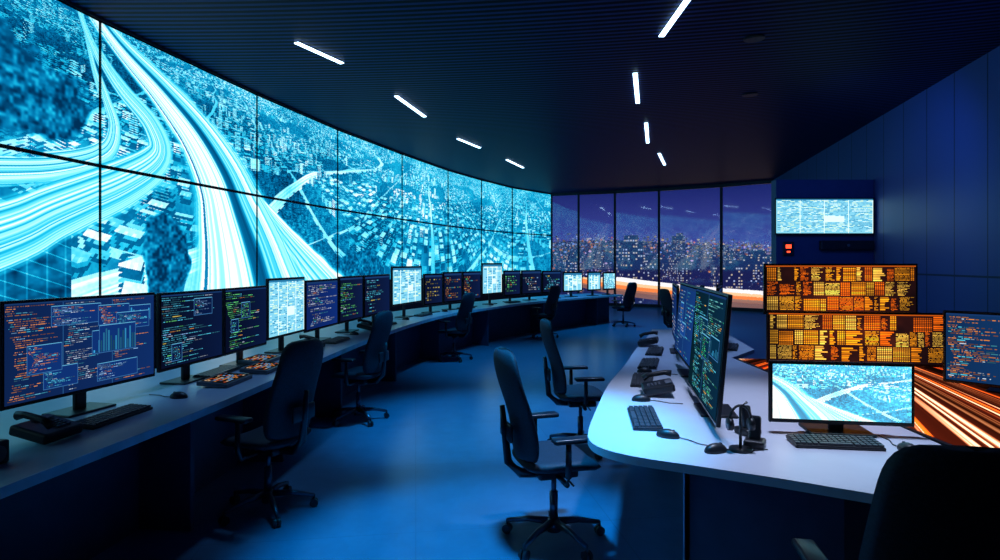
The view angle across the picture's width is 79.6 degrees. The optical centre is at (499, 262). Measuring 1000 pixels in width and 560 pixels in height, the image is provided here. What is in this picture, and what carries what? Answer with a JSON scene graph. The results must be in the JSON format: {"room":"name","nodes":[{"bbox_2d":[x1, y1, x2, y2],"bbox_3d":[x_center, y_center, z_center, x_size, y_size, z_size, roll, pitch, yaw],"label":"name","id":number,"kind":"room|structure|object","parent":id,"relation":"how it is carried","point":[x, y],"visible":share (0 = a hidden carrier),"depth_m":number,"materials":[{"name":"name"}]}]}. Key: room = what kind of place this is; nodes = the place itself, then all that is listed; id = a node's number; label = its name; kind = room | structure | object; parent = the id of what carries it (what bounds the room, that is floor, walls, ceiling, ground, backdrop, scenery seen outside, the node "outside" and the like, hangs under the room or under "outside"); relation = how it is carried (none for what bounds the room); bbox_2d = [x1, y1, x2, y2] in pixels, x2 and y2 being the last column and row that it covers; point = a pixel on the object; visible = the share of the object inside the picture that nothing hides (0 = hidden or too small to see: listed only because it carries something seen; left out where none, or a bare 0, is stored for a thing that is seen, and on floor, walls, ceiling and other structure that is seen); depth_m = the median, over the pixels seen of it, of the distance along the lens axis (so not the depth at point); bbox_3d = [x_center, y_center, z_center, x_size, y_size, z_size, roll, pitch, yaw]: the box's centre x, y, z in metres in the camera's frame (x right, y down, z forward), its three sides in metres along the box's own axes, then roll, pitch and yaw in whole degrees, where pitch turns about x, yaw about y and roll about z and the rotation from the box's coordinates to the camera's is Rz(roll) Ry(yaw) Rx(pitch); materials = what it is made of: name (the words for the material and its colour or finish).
{"room":"control room","nodes":[
{"label":"control room","id":0,"kind":"room"},
{"bbox_2d":[155,274,547,367],"bbox_3d":[-2.702,-0.550,10.748,2.314,4.300,26.924,0,0,15],"label":"wall","id":1,"kind":"structure","parent":0,"point":[493,296],"depth_m":16.77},
{"bbox_2d":[0,146,98,300],"bbox_3d":[-4.607,-0.333,5.214,0.067,1.466,2.798,0,0,7],"label":"video screen","id":2,"kind":"object","parent":1,"relation":"attached to","point":[49,205],"visible":0.98,"depth_m":5.93,"materials":[{"name":"glass"}]},
{"bbox_2d":[0,0,98,165],"bbox_3d":[-4.607,-1.868,5.214,0.067,1.596,2.798,0,0,7],"label":"video screen","id":3,"kind":"object","parent":1,"relation":"attached to","point":[49,49],"visible":1,"depth_m":5.98,"materials":[{"name":"glass"}]},
{"bbox_2d":[99,166,255,294],"bbox_3d":[-4.156,-0.333,8.056,0.066,1.466,2.948,0,0,11],"label":"video screen","id":4,"kind":"object","parent":1,"relation":"attached to","point":[157,234],"visible":1,"depth_m":7.67,"materials":[{"name":"glass"}]},
{"bbox_2d":[99,21,255,194],"bbox_3d":[-4.156,-1.868,8.056,0.066,1.596,2.948,0,0,11],"label":"video screen","id":5,"kind":"object","parent":1,"relation":"attached to","point":[162,115],"visible":1,"depth_m":7.67,"materials":[{"name":"glass"}]},
{"bbox_2d":[256,196,336,285],"bbox_3d":[-3.581,-0.333,10.758,0.066,1.466,2.567,0,0,14],"label":"video screen","id":6,"kind":"object","parent":1,"relation":"attached to","point":[293,239],"visible":0.95,"depth_m":10.52,"materials":[{"name":"glass"}]},
{"bbox_2d":[256,95,336,209],"bbox_3d":[-3.581,-1.868,10.758,0.066,1.596,2.567,0,0,14],"label":"video screen","id":7,"kind":"object","parent":1,"relation":"attached to","point":[296,153],"visible":1,"depth_m":10.52,"materials":[{"name":"glass"}]},
{"bbox_2d":[60,0,550,193],"bbox_3d":[-2.554,-2.685,10.693,2.227,0.030,26.797,0,0,15],"label":"trim","id":8,"kind":"structure","parent":1,"relation":"attached to","point":[68,2],"depth_m":8.73,"materials":[{"name":"black metal"}]},
{"bbox_2d":[337,210,401,279],"bbox_3d":[-2.856,-0.333,13.360,0.067,1.466,2.827,0,0,17],"label":"wall panel","id":9,"kind":"object","parent":1,"relation":"attached to","point":[367,244],"visible":0.91,"depth_m":13.12,"materials":[{"name":"glass"}]},
{"bbox_2d":[337,130,401,218],"bbox_3d":[-2.856,-1.868,13.360,0.067,1.596,2.827,0,0,17],"label":"wall panel","id":10,"kind":"object","parent":1,"relation":"attached to","point":[369,175],"visible":1,"depth_m":13.12,"materials":[{"name":"glass"}]},
{"bbox_2d":[402,220,447,277],"bbox_3d":[-1.980,-0.333,16.011,0.066,1.466,2.747,0,0,19],"label":"wall panel","id":11,"kind":"object","parent":1,"relation":"attached to","point":[425,245],"visible":0.92,"depth_m":15.92,"materials":[{"name":"glass"}]},
{"bbox_2d":[402,154,447,225],"bbox_3d":[-1.980,-1.868,16.011,0.066,1.596,2.747,0,0,19],"label":"wall panel","id":12,"kind":"object","parent":1,"relation":"attached to","point":[424,185],"visible":1,"depth_m":15.87,"materials":[{"name":"glass"}]},
{"bbox_2d":[448,226,480,271],"bbox_3d":[-1.079,-0.333,18.313,0.066,1.466,2.189,0,0,24],"label":"wall panel","id":13,"kind":"object","parent":1,"relation":"attached to","point":[464,244],"visible":0.94,"depth_m":18.18,"materials":[{"name":"glass"}]},
{"bbox_2d":[448,171,480,229],"bbox_3d":[-1.079,-1.868,18.313,0.066,1.596,2.189,0,0,24],"label":"wall panel","id":14,"kind":"object","parent":1,"relation":"attached to","point":[464,192],"visible":1,"depth_m":18.23,"materials":[{"name":"glass"}]},
{"bbox_2d":[481,230,511,274],"bbox_3d":[-0.114,-0.333,20.315,0.066,1.466,2.246,0,0,27],"label":"wall panel","id":15,"kind":"object","parent":1,"relation":"attached to","point":[496,247],"visible":0.77,"depth_m":20.30,"materials":[{"name":"glass"}]},
{"bbox_2d":[481,180,511,232],"bbox_3d":[-0.114,-1.868,20.315,0.066,1.596,2.246,0,0,27],"label":"wall panel","id":16,"kind":"object","parent":1,"relation":"attached to","point":[496,200],"visible":1,"depth_m":20.23,"materials":[{"name":"glass"}]},
{"bbox_2d":[512,233,550,273],"bbox_3d":[1.190,-0.333,22.320,0.067,1.466,2.539,0,0,38],"label":"wall panel","id":17,"kind":"object","parent":1,"relation":"attached to","point":[529,251],"visible":0.88,"depth_m":22.24,"materials":[{"name":"glass"}]},
{"bbox_2d":[512,188,550,234],"bbox_3d":[1.190,-1.868,22.320,0.067,1.596,2.539,0,0,38],"label":"wall panel","id":18,"kind":"object","parent":1,"relation":"attached to","point":[531,210],"visible":1,"depth_m":22.24,"materials":[{"name":"glass"}]},
{"bbox_2d":[90,306,765,559],"bbox_3d":[0.971,1.700,9.991,12.152,0.200,28.176,0,0,13],"label":"floor","id":19,"kind":"structure","parent":0,"point":[430,479],"depth_m":4.29,"materials":[{"name":"blue carpet"}]},
{"bbox_2d":[215,338,322,527],"bbox_3d":[-1.482,1.039,3.873,0.658,1.118,0.619,0,0,22],"label":"office chair","id":20,"kind":"object","parent":19,"relation":"on","point":[290,406],"visible":1,"depth_m":3.72,"materials":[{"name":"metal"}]},
{"bbox_2d":[0,293,622,559],"bbox_3d":[-0.804,1.224,8.931,3.059,0.752,17.266,0,0,19],"label":"desk","id":21,"kind":"object","parent":19,"relation":"on","point":[77,496],"visible":0.65,"depth_m":3.59,"materials":[{"name":"grey laminate"}]},
{"bbox_2d":[0,439,8,463],"bbox_3d":[-2.158,0.800,2.520,0.125,0.100,0.110,0,0,10],"label":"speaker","id":22,"kind":"object","parent":21,"relation":"on","point":[4,443],"visible":1,"depth_m":2.54},
{"bbox_2d":[9,411,82,444],"bbox_3d":[-2.188,0.774,2.900,0.202,0.144,0.220,0,0,8],"label":"desk telephone","id":23,"kind":"object","parent":21,"relation":"on","point":[48,428],"visible":1,"depth_m":2.82,"materials":[{"name":"black plastic"}]},
{"bbox_2d":[0,292,154,417],"bbox_3d":[-2.413,0.520,3.449,0.200,0.660,0.958,0,0,14],"label":"computer monitor","id":24,"kind":"object","parent":21,"relation":"on","point":[51,348],"visible":1,"depth_m":3.35,"materials":[{"name":"plastic"}]},
{"bbox_2d":[75,403,152,429],"bbox_3d":[-2.117,0.835,3.280,0.150,0.032,0.440,0,0,7],"label":"keyboard","id":25,"kind":"object","parent":21,"relation":"on","point":[108,417],"visible":0.95,"depth_m":3.25,"materials":[{"name":"black plastic"}]},
{"bbox_2d":[156,289,222,384],"bbox_3d":[-2.269,0.525,4.338,0.200,0.650,0.707,0,0,8],"label":"computer monitor","id":26,"kind":"object","parent":21,"relation":"on","point":[189,324],"visible":0.99,"depth_m":4.27,"materials":[{"name":"plastic"}]},
{"bbox_2d":[193,365,241,378],"bbox_3d":[-2.160,0.835,4.600,0.150,0.032,0.440,0,0,4],"label":"keyboard","id":27,"kind":"object","parent":21,"relation":"on","point":[225,368],"visible":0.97,"depth_m":4.58,"materials":[{"name":"black plastic"}]},
{"bbox_2d":[196,372,251,387],"bbox_3d":[-1.944,0.828,4.250,0.221,0.045,0.360,0,0,4],"label":"control console","id":28,"kind":"object","parent":21,"relation":"on","point":[225,379],"visible":1,"depth_m":4.18,"materials":[{"name":"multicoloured plastic"}]},
{"bbox_2d":[219,285,266,366],"bbox_3d":[-2.185,0.525,5.046,0.200,0.650,0.684,0,0,6],"label":"computer monitor","id":29,"kind":"object","parent":21,"relation":"on","point":[244,308],"visible":0.99,"depth_m":5.00,"materials":[{"name":"plastic"}]},
{"bbox_2d":[239,361,278,374],"bbox_3d":[-1.870,0.828,4.750,0.221,0.045,0.360,0,0,4],"label":"control console","id":30,"kind":"object","parent":21,"relation":"on","point":[262,367],"visible":0.96,"depth_m":4.64,"materials":[{"name":"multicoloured plastic"}]},
{"bbox_2d":[238,354,279,364],"bbox_3d":[-2.055,0.828,5.150,0.221,0.045,0.360,0,0,4],"label":"control console","id":31,"kind":"object","parent":21,"relation":"on","point":[256,358],"visible":0.97,"depth_m":5.10,"materials":[{"name":"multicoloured plastic"}]},
{"bbox_2d":[264,277,304,353],"bbox_3d":[-2.105,0.495,5.782,0.200,0.710,0.755,0,0,7],"label":"computer monitor","id":32,"kind":"object","parent":21,"relation":"on","point":[285,296],"visible":0.97,"depth_m":5.73,"materials":[{"name":"glass"}]},
{"bbox_2d":[304,278,337,340],"bbox_3d":[-2.010,0.515,6.612,0.200,0.670,0.876,0,0,7],"label":"computer monitor","id":33,"kind":"object","parent":21,"relation":"on","point":[321,295],"visible":0.98,"depth_m":6.57,"materials":[{"name":"glass"}]},
{"bbox_2d":[335,275,362,332],"bbox_3d":[-1.894,0.505,7.439,0.200,0.690,0.748,0,0,8],"label":"computer monitor","id":34,"kind":"object","parent":21,"relation":"on","point":[350,288],"visible":0.99,"depth_m":7.38,"materials":[{"name":"plastic"}]},
{"bbox_2d":[357,319,372,330],"bbox_3d":[-1.683,0.774,7.600,0.202,0.144,0.220,0,0,8],"label":"desk telephone","id":35,"kind":"object","parent":21,"relation":"on","point":[365,324],"visible":0.87,"depth_m":7.51,"materials":[{"name":"black plastic"}]},
{"bbox_2d":[363,274,389,321],"bbox_3d":[-1.754,0.505,8.339,0.200,0.690,1.031,0,0,8],"label":"computer monitor","id":36,"kind":"object","parent":21,"relation":"on","point":[376,288],"visible":0.94,"depth_m":8.23,"materials":[{"name":"glass"}]},
{"bbox_2d":[391,266,421,317],"bbox_3d":[-1.508,0.450,9.446,0.200,0.800,1.140,0,0,15],"label":"computer monitor","id":37,"kind":"object","parent":21,"relation":"on","point":[406,281],"visible":1,"depth_m":9.38,"materials":[{"name":"glass"}]},
{"bbox_2d":[421,273,442,312],"bbox_3d":[-1.195,0.515,10.335,0.200,0.670,0.636,0,0,24],"label":"computer monitor","id":38,"kind":"object","parent":21,"relation":"on","point":[432,283],"visible":1,"depth_m":10.30,"materials":[{"name":"plastic"}]},
{"bbox_2d":[441,272,461,309],"bbox_3d":[-0.910,0.505,10.965,0.200,0.690,0.703,0,0,24],"label":"computer monitor","id":39,"kind":"object","parent":21,"relation":"on","point":[452,281],"visible":0.98,"depth_m":10.92,"materials":[{"name":"glass"}]},
{"bbox_2d":[462,271,480,306],"bbox_3d":[-0.594,0.505,11.641,0.200,0.690,0.742,0,0,26],"label":"computer monitor","id":40,"kind":"object","parent":21,"relation":"on","point":[471,280],"visible":0.8,"depth_m":11.63,"materials":[{"name":"plastic"}]},
{"bbox_2d":[481,263,501,304],"bbox_3d":[-0.208,0.425,12.407,0.200,0.850,0.899,0,0,27],"label":"computer monitor","id":41,"kind":"object","parent":21,"relation":"on","point":[491,273],"visible":0.99,"depth_m":12.34,"materials":[{"name":"plastic"}]},
{"bbox_2d":[503,270,520,301],"bbox_3d":[0.221,0.505,13.129,0.200,0.690,0.668,0,0,35],"label":"computer monitor","id":42,"kind":"object","parent":21,"relation":"on","point":[511,278],"visible":0.94,"depth_m":13.10,"materials":[{"name":"plastic"}]},
{"bbox_2d":[521,270,540,300],"bbox_3d":[0.678,0.505,13.747,0.200,0.690,0.790,0,0,38],"label":"computer monitor","id":43,"kind":"object","parent":21,"relation":"on","point":[530,279],"visible":1,"depth_m":13.70,"materials":[{"name":"plastic"}]},
{"bbox_2d":[542,270,560,298],"bbox_3d":[1.199,0.515,14.393,0.200,0.670,0.795,0,0,40],"label":"computer monitor","id":44,"kind":"object","parent":21,"relation":"on","point":[549,278],"visible":0.85,"depth_m":14.30,"materials":[{"name":"glass"}]},
{"bbox_2d":[562,272,582,296],"bbox_3d":[1.785,0.535,15.044,0.743,0.630,0.200,0,0,-42],"label":"computer monitor","id":45,"kind":"object","parent":21,"relation":"on","point":[571,281],"visible":1,"depth_m":14.98,"materials":[{"name":"plastic"}]},
{"bbox_2d":[586,271,600,295],"bbox_3d":[2.410,0.535,15.620,0.532,0.630,0.200,0,0,-41],"label":"computer monitor","id":46,"kind":"object","parent":21,"relation":"on","point":[594,277],"visible":1,"depth_m":15.58,"materials":[{"name":"plastic"}]},
{"bbox_2d":[602,272,614,294],"bbox_3d":[2.879,0.545,16.053,0.552,0.610,0.200,0,0,-44],"label":"computer monitor","id":47,"kind":"object","parent":21,"relation":"on","point":[608,277],"visible":1,"depth_m":16.01,"materials":[{"name":"glass"}]},
{"bbox_2d":[330,310,392,426],"bbox_3d":[-1.422,1.039,6.095,0.658,1.118,0.619,0,0,16],"label":"office chair","id":48,"kind":"object","parent":19,"relation":"on","point":[376,354],"visible":1,"depth_m":5.95,"materials":[{"name":"fabric"}]},
{"bbox_2d":[437,292,474,362],"bbox_3d":[-0.743,1.040,9.891,0.658,1.120,0.619,0,0,28],"label":"office chair","id":49,"kind":"object","parent":19,"relation":"on","point":[463,319],"visible":0.96,"depth_m":9.72,"materials":[{"name":"fabric"}]},
{"bbox_2d":[531,286,559,337],"bbox_3d":[0.964,1.040,12.888,0.658,1.120,0.619,0,0,40],"label":"office chair","id":50,"kind":"object","parent":19,"relation":"on","point":[551,306],"visible":0.83,"depth_m":12.68,"materials":[{"name":"plastic"}]},
{"bbox_2d":[493,346,604,559],"bbox_3d":[0.292,1.039,3.455,0.658,1.118,0.619,0,0,-16],"label":"office chair","id":51,"kind":"object","parent":19,"relation":"on","point":[557,458],"visible":0.98,"depth_m":3.31,"materials":[{"name":"fabric"}]},
{"bbox_2d":[540,319,604,459],"bbox_3d":[0.671,1.039,5.148,0.658,1.118,0.619,0,0,-6],"label":"office chair","id":52,"kind":"object","parent":19,"relation":"on","point":[585,396],"visible":0.77,"depth_m":5.03,"materials":[{"name":"fabric"}]},
{"bbox_2d":[579,191,615,305],"bbox_3d":[3.650,-0.550,22.675,1.436,4.300,0.120,0,0,19],"label":"window","id":53,"kind":"structure","parent":19,"relation":"on","point":[593,192],"depth_m":22.39,"materials":[{"name":"black metal"}]},
{"bbox_2d":[611,282,636,326],"bbox_3d":[3.132,1.040,15.186,0.619,1.120,0.658,0,0,-40],"label":"office chair","id":54,"kind":"object","parent":19,"relation":"on","point":[629,297],"visible":1,"depth_m":14.98,"materials":[{"name":"fabric"}]},
{"bbox_2d":[615,188,659,306],"bbox_3d":[5.025,-0.550,22.075,1.692,4.300,0.120,0,0,27],"label":"window","id":55,"kind":"structure","parent":19,"relation":"on","point":[653,189],"depth_m":21.66,"materials":[{"name":"black metal"}]},
{"bbox_2d":[659,289,671,327],"bbox_3d":[3.332,1.039,11.295,0.658,1.118,0.619,0,0,-15],"label":"office chair","id":56,"kind":"object","parent":19,"relation":"on","point":[664,294],"visible":0.48,"depth_m":11.18,"materials":[{"name":"fabric"}]},
{"bbox_2d":[659,184,720,306],"bbox_3d":[6.675,-0.550,21.150,2.212,4.300,0.121,0,0,31],"label":"window","id":57,"kind":"structure","parent":19,"relation":"on","point":[716,185],"depth_m":20.84,"materials":[{"name":"black metal"}]},
{"bbox_2d":[588,329,940,559],"bbox_3d":[1.567,1.225,4.953,1.638,0.750,5.606,0,0,9],"label":"desk","id":58,"kind":"object","parent":19,"relation":"on","point":[736,506],"visible":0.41,"depth_m":2.65,"materials":[{"name":"laminate"}]},
{"bbox_2d":[630,372,652,386],"bbox_3d":[1.020,0.835,4.300,0.150,0.032,0.440,0,0,15],"label":"keyboard","id":59,"kind":"object","parent":58,"relation":"on","point":[636,381],"visible":0.61,"depth_m":4.22,"materials":[{"name":"black plastic"}]},
{"bbox_2d":[627,405,662,429],"bbox_3d":[0.780,0.835,3.250,0.150,0.032,0.440,0,0,8],"label":"keyboard","id":60,"kind":"object","parent":58,"relation":"on","point":[643,417],"visible":0.99,"depth_m":3.18,"materials":[{"name":"black plastic"}]},
{"bbox_2d":[637,331,658,345],"bbox_3d":[1.520,0.774,6.150,0.202,0.144,0.220,0,0,18],"label":"desk telephone","id":61,"kind":"object","parent":58,"relation":"on","point":[652,340],"visible":1,"depth_m":6.08,"materials":[{"name":"black plastic"}]},
{"bbox_2d":[637,358,659,368],"bbox_3d":[1.240,0.835,5.000,0.150,0.032,0.440,0,0,18],"label":"keyboard","id":62,"kind":"object","parent":58,"relation":"on","point":[651,363],"visible":1,"depth_m":4.92,"materials":[{"name":"black plastic"}]},
{"bbox_2d":[645,346,663,355],"bbox_3d":[1.470,0.835,5.700,0.150,0.032,0.440,0,0,18],"label":"keyboard","id":63,"kind":"object","parent":58,"relation":"on","point":[655,350],"visible":1,"depth_m":5.63,"materials":[{"name":"black plastic"}]},
{"bbox_2d":[631,394,682,403],"bbox_3d":[0.961,0.830,3.675,0.303,0.040,0.064,0,0,15],"label":"computer mouse","id":64,"kind":"object","parent":58,"relation":"on","point":[640,397],"visible":1,"depth_m":3.68,"materials":[{"name":"black plastic"}]},
{"bbox_2d":[641,370,675,395],"bbox_3d":[1.020,0.774,3.880,0.202,0.144,0.220,0,0,10],"label":"desk telephone","id":65,"kind":"object","parent":58,"relation":"on","point":[662,386],"visible":0.97,"depth_m":3.82,"materials":[{"name":"black plastic"}]},
{"bbox_2d":[669,282,678,353],"bbox_3d":[1.728,0.525,5.736,0.200,0.650,0.926,0,0,14],"label":"computer monitor","id":66,"kind":"object","parent":58,"relation":"on","point":[675,288],"visible":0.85,"depth_m":5.67,"materials":[{"name":"plastic"}]},
{"bbox_2d":[656,429,706,445],"bbox_3d":[0.895,0.830,2.873,0.303,0.040,0.064,0,0,37],"label":"computer mouse","id":67,"kind":"object","parent":58,"relation":"on","point":[663,433],"visible":0.97,"depth_m":2.90,"materials":[{"name":"black plastic"}]},
{"bbox_2d":[674,282,696,377],"bbox_3d":[1.472,0.506,4.585,0.200,0.687,1.016,0,0,10],"label":"computer monitor","id":68,"kind":"object","parent":58,"relation":"on","point":[687,293],"visible":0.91,"depth_m":4.55,"materials":[{"name":"plastic"}]},
{"bbox_2d":[688,286,738,427],"bbox_3d":[1.232,0.501,3.434,0.200,0.697,1.078,0,0,10],"label":"computer monitor","id":69,"kind":"object","parent":58,"relation":"on","point":[712,312],"visible":1,"depth_m":3.27,"materials":[{"name":"glass"}]},
{"bbox_2d":[704,442,767,453],"bbox_3d":[1.062,0.830,2.721,0.303,0.040,0.064,0,0,-13],"label":"computer mouse","id":70,"kind":"object","parent":58,"relation":"on","point":[713,448],"visible":0.99,"depth_m":2.68,"materials":[{"name":"black plastic"}]},
{"bbox_2d":[725,401,755,453],"bbox_3d":[1.090,0.737,2.720,0.116,0.226,0.100,0,0,0],"label":"stand","id":71,"kind":"object","parent":58,"relation":"on","point":[729,422],"visible":1,"depth_m":2.71,"materials":[{"name":"black plastic"}]},
{"bbox_2d":[734,405,750,435],"bbox_3d":[1.230,0.780,2.980,0.090,0.140,0.100,0,0,-20],"label":"handset","id":72,"kind":"object","parent":58,"relation":"on","point":[745,414],"visible":0.47,"depth_m":2.97,"materials":[{"name":"black plastic"}]},
{"bbox_2d":[743,415,765,448],"bbox_3d":[1.180,0.780,2.780,0.090,0.140,0.100,0,0,30],"label":"handset","id":73,"kind":"object","parent":58,"relation":"on","point":[754,440],"visible":0.87,"depth_m":2.76,"materials":[{"name":"plastic"}]},
{"bbox_2d":[786,433,885,450],"bbox_3d":[1.560,0.835,2.800,0.387,0.032,0.143,0,0,8],"label":"keyboard","id":74,"kind":"object","parent":58,"relation":"on","point":[817,441],"visible":1,"depth_m":2.76,"materials":[{"name":"black plastic"}]},
{"bbox_2d":[768,360,914,437],"bbox_3d":[1.696,0.670,3.029,0.672,0.360,0.200,0,0,9],"label":"computer monitor","id":75,"kind":"object","parent":58,"relation":"on","point":[823,397],"visible":1,"depth_m":2.97,"materials":[{"name":"plastic"}]},
{"bbox_2d":[736,359,999,447],"bbox_3d":[2.935,1.229,3.750,1.630,0.742,3.300,0,0,0],"label":"display table","id":76,"kind":"object","parent":19,"relation":"on","point":[946,413],"visible":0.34,"depth_m":3.47,"materials":[{"name":"plastic"}]},
{"bbox_2d":[763,264,917,313],"bbox_3d":[2.800,0.432,4.990,1.214,0.855,0.200,0,0,5],"label":"computer monitor","id":77,"kind":"object","parent":76,"relation":"on","point":[786,287],"visible":0.98,"depth_m":4.93,"materials":[{"name":"glass"}]},
{"bbox_2d":[766,311,942,366],"bbox_3d":[2.900,0.627,4.894,1.399,0.465,0.200,0,0,9],"label":"computer monitor","id":78,"kind":"object","parent":76,"relation":"on","point":[891,337],"visible":0.9,"depth_m":4.84,"materials":[{"name":"glass"}]},
{"bbox_2d":[943,310,999,393],"bbox_3d":[3.405,0.595,3.950,0.200,0.530,0.779,0,0,-42],"label":"computer monitor","id":79,"kind":"object","parent":76,"relation":"on","point":[971,339],"visible":1,"depth_m":4.08,"materials":[{"name":"glass"}]},
{"bbox_2d":[791,444,999,559],"bbox_3d":[1.267,1.039,1.841,0.619,1.118,0.658,0,0,10],"label":"office chair","id":80,"kind":"object","parent":19,"relation":"on","point":[930,502],"visible":1,"depth_m":1.57,"materials":[{"name":"fabric"}]},
{"bbox_2d":[69,0,999,192],"bbox_3d":[0.971,-2.800,9.991,12.152,0.200,28.176,0,0,13],"label":"ceiling","id":81,"kind":"structure","parent":0,"point":[545,87],"depth_m":8.24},
{"bbox_2d":[294,41,343,63],"bbox_3d":[-2.300,-2.687,7.680,0.065,0.026,0.841,0,0,25],"label":"recessed light","id":82,"kind":"object","parent":81,"relation":"in","point":[299,43],"visible":1,"depth_m":7.62,"materials":[{"name":"white plastic"}]},
{"bbox_2d":[633,72,639,103],"bbox_3d":[2.110,-2.687,9.270,0.066,0.026,1.630,0,0,14],"label":"recessed light","id":83,"kind":"object","parent":81,"relation":"in","point":[635,74],"visible":1,"depth_m":9.14,"materials":[{"name":"white plastic"}]},
{"bbox_2d":[659,0,689,36],"bbox_3d":[1.910,-2.687,6.500,0.065,0.026,1.200,0,0,0],"label":"recessed light","id":84,"kind":"object","parent":81,"relation":"in","point":[684,3],"visible":1,"depth_m":6.54,"materials":[{"name":"white plastic"}]},
{"bbox_2d":[743,34,764,42],"bbox_3d":[3.050,-2.690,7.200,0.240,0.020,0.240,0,0,0],"label":"ceiling speaker","id":85,"kind":"object","parent":81,"relation":"attached to","point":[756,37],"visible":1,"depth_m":7.16,"materials":[{"name":"black plastic"}]},
{"bbox_2d":[550,192,579,293],"bbox_3d":[2.500,-0.550,23.100,1.137,4.300,0.120,0,0,22],"label":"window","id":86,"kind":"structure","parent":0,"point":[569,193],"depth_m":22.91,"materials":[{"name":"black metal"}]},
{"bbox_2d":[721,180,772,311],"bbox_3d":[8.240,-0.550,20.050,1.747,4.300,0.120,0,0,41],"label":"window","id":87,"kind":"structure","parent":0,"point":[764,181],"depth_m":20.29,"materials":[{"name":"black metal"}]},
{"bbox_2d":[771,180,873,263],"bbox_3d":[6.120,0.015,11.400,1.840,3.170,0.200,0,0,0],"label":"wall partition","id":88,"kind":"structure","parent":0,"point":[806,247],"depth_m":11.30,"materials":[{"name":"blue paint"}]},
{"bbox_2d":[783,242,793,255],"bbox_3d":[5.420,-0.270,11.270,0.200,0.260,0.061,0,0,0],"label":"warning light","id":89,"kind":"object","parent":88,"relation":"attached to","point":[788,247],"visible":1,"depth_m":11.25,"materials":[{"name":"red plastic"}]},
{"bbox_2d":[774,198,873,234],"bbox_3d":[6.070,-0.875,11.258,1.860,0.690,0.079,0,0,0],"label":"wall display","id":90,"kind":"object","parent":88,"relation":"attached to","point":[792,216],"visible":1,"depth_m":11.22,"materials":[{"name":"glass"}]},
{"bbox_2d":[819,241,873,249],"bbox_3d":[6.500,-0.330,11.240,1.000,0.180,0.120,0,0,0],"label":"bar","id":91,"kind":"object","parent":88,"relation":"attached to","point":[823,245],"visible":1,"depth_m":11.20,"materials":[{"name":"black plastic"}]},
{"bbox_2d":[824,243,872,247],"bbox_3d":[6.500,-0.330,11.196,0.900,0.100,0.010,0,0,0],"label":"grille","id":92,"kind":"object","parent":91,"relation":"attached to","point":[826,245],"depth_m":11.19,"materials":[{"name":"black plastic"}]},
{"bbox_2d":[774,46,999,312],"bbox_3d":[6.543,-0.550,8.500,0.195,4.300,22.576,0,0,12],"label":"wall","id":93,"kind":"structure","parent":0,"point":[932,160],"depth_m":8.92,"materials":[{"name":"blue paint"}]},
{"label":"outside","id":94,"kind":"structure","parent":0,"visible":0},
{"bbox_2d":[553,240,770,303],"bbox_3d":[160.000,0.947,217.000,480.000,32.239,370.000,0,0,0],"label":"city","id":95,"kind":"object","parent":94,"point":[704,279],"visible":0.07,"depth_m":279.30},
{"bbox_2d":[559,263,584,294],"bbox_3d":[20.400,4.947,170.000,6.577,9.898,6.256,0,0,15],"label":"office building","id":96,"kind":"structure","parent":95,"relation":"on","point":[572,267],"depth_m":167.80,"materials":[{"name":"blue"}]},
{"bbox_2d":[562,251,583,268],"bbox_3d":[29.110,-0.529,237.490,8.153,8.328,6.880,0,0,11],"label":"office building","id":97,"kind":"structure","parent":95,"relation":"on","point":[572,258],"depth_m":234.68,"materials":[{"name":"blue"}]},
{"bbox_2d":[553,232,618,274],"label":"city lights","id":98,"kind":"object","parent":95,"relation":"on","point":[588,241],"depth_m":328.37},
{"bbox_2d":[588,248,604,267],"bbox_3d":[39.381,-1.687,245.174,5.187,8.661,6.143,0,0,-11],"label":"office building","id":99,"kind":"structure","parent":95,"relation":"on","point":[597,254],"depth_m":242.60,"materials":[{"name":"blue"}]},
{"bbox_2d":[616,235,643,303],"bbox_3d":[32.250,2.139,150.000,5.395,18.054,6.084,0,0,-13],"label":"office building","id":100,"kind":"structure","parent":95,"relation":"on","point":[629,252],"depth_m":147.43,"materials":[{"name":"blue glass"}]},
{"bbox_2d":[643,254,657,281],"bbox_3d":[38.775,3.893,165.000,7.843,12.500,7.204,0,0,-13],"label":"office building","id":101,"kind":"structure","parent":95,"relation":"on","point":[650,266],"depth_m":162.00,"materials":[{"name":"blue glass"}]},
{"bbox_2d":[671,233,684,249],"bbox_3d":[98.306,-11.376,330.701,7.308,10.073,5.601,0,0,17],"label":"office building","id":102,"kind":"structure","parent":95,"relation":"on","point":[679,237],"depth_m":328.37,"materials":[{"name":"blue"}]},
{"bbox_2d":[669,258,691,282],"bbox_3d":[60.000,2.761,200.000,4.571,8.600,7.345,0,0,-11],"label":"office building","id":103,"kind":"structure","parent":95,"relation":"on","point":[681,263],"depth_m":196.90,"materials":[{"name":"blue"}]},
{"bbox_2d":[638,234,770,261],"label":"city lights","id":104,"kind":"object","parent":95,"relation":"on","point":[697,247],"depth_m":320.96},
{"bbox_2d":[711,260,751,289],"bbox_3d":[57.750,5.162,150.000,7.590,11.992,5.903,0,0,-10],"label":"office building","id":105,"kind":"structure","parent":95,"relation":"on","point":[736,275],"depth_m":147.54,"materials":[{"name":"blue glass"}]},
{"bbox_2d":[739,250,770,290],"bbox_3d":[76.500,2.497,180.000,8.384,12.984,7.327,0,0,16],"label":"office building","id":106,"kind":"structure","parent":95,"relation":"on","point":[756,259],"depth_m":176.75,"materials":[{"name":"blue"}]},
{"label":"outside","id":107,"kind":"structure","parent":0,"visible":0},
{"bbox_2d":[583,283,762,308],"bbox_3d":[21.980,3.175,69.440,21.172,0.450,69.305,0,0,0],"label":"elevated highway","id":108,"kind":"structure","parent":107,"point":[741,303],"depth_m":55.10,"materials":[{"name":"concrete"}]},
{"bbox_2d":[583,277,762,300],"bbox_3d":[21.866,2.650,69.682,21.213,0.433,69.688,0,0,0],"label":"lights","id":109,"kind":"object","parent":108,"relation":"on","point":[621,282],"visible":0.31,"depth_m":60.56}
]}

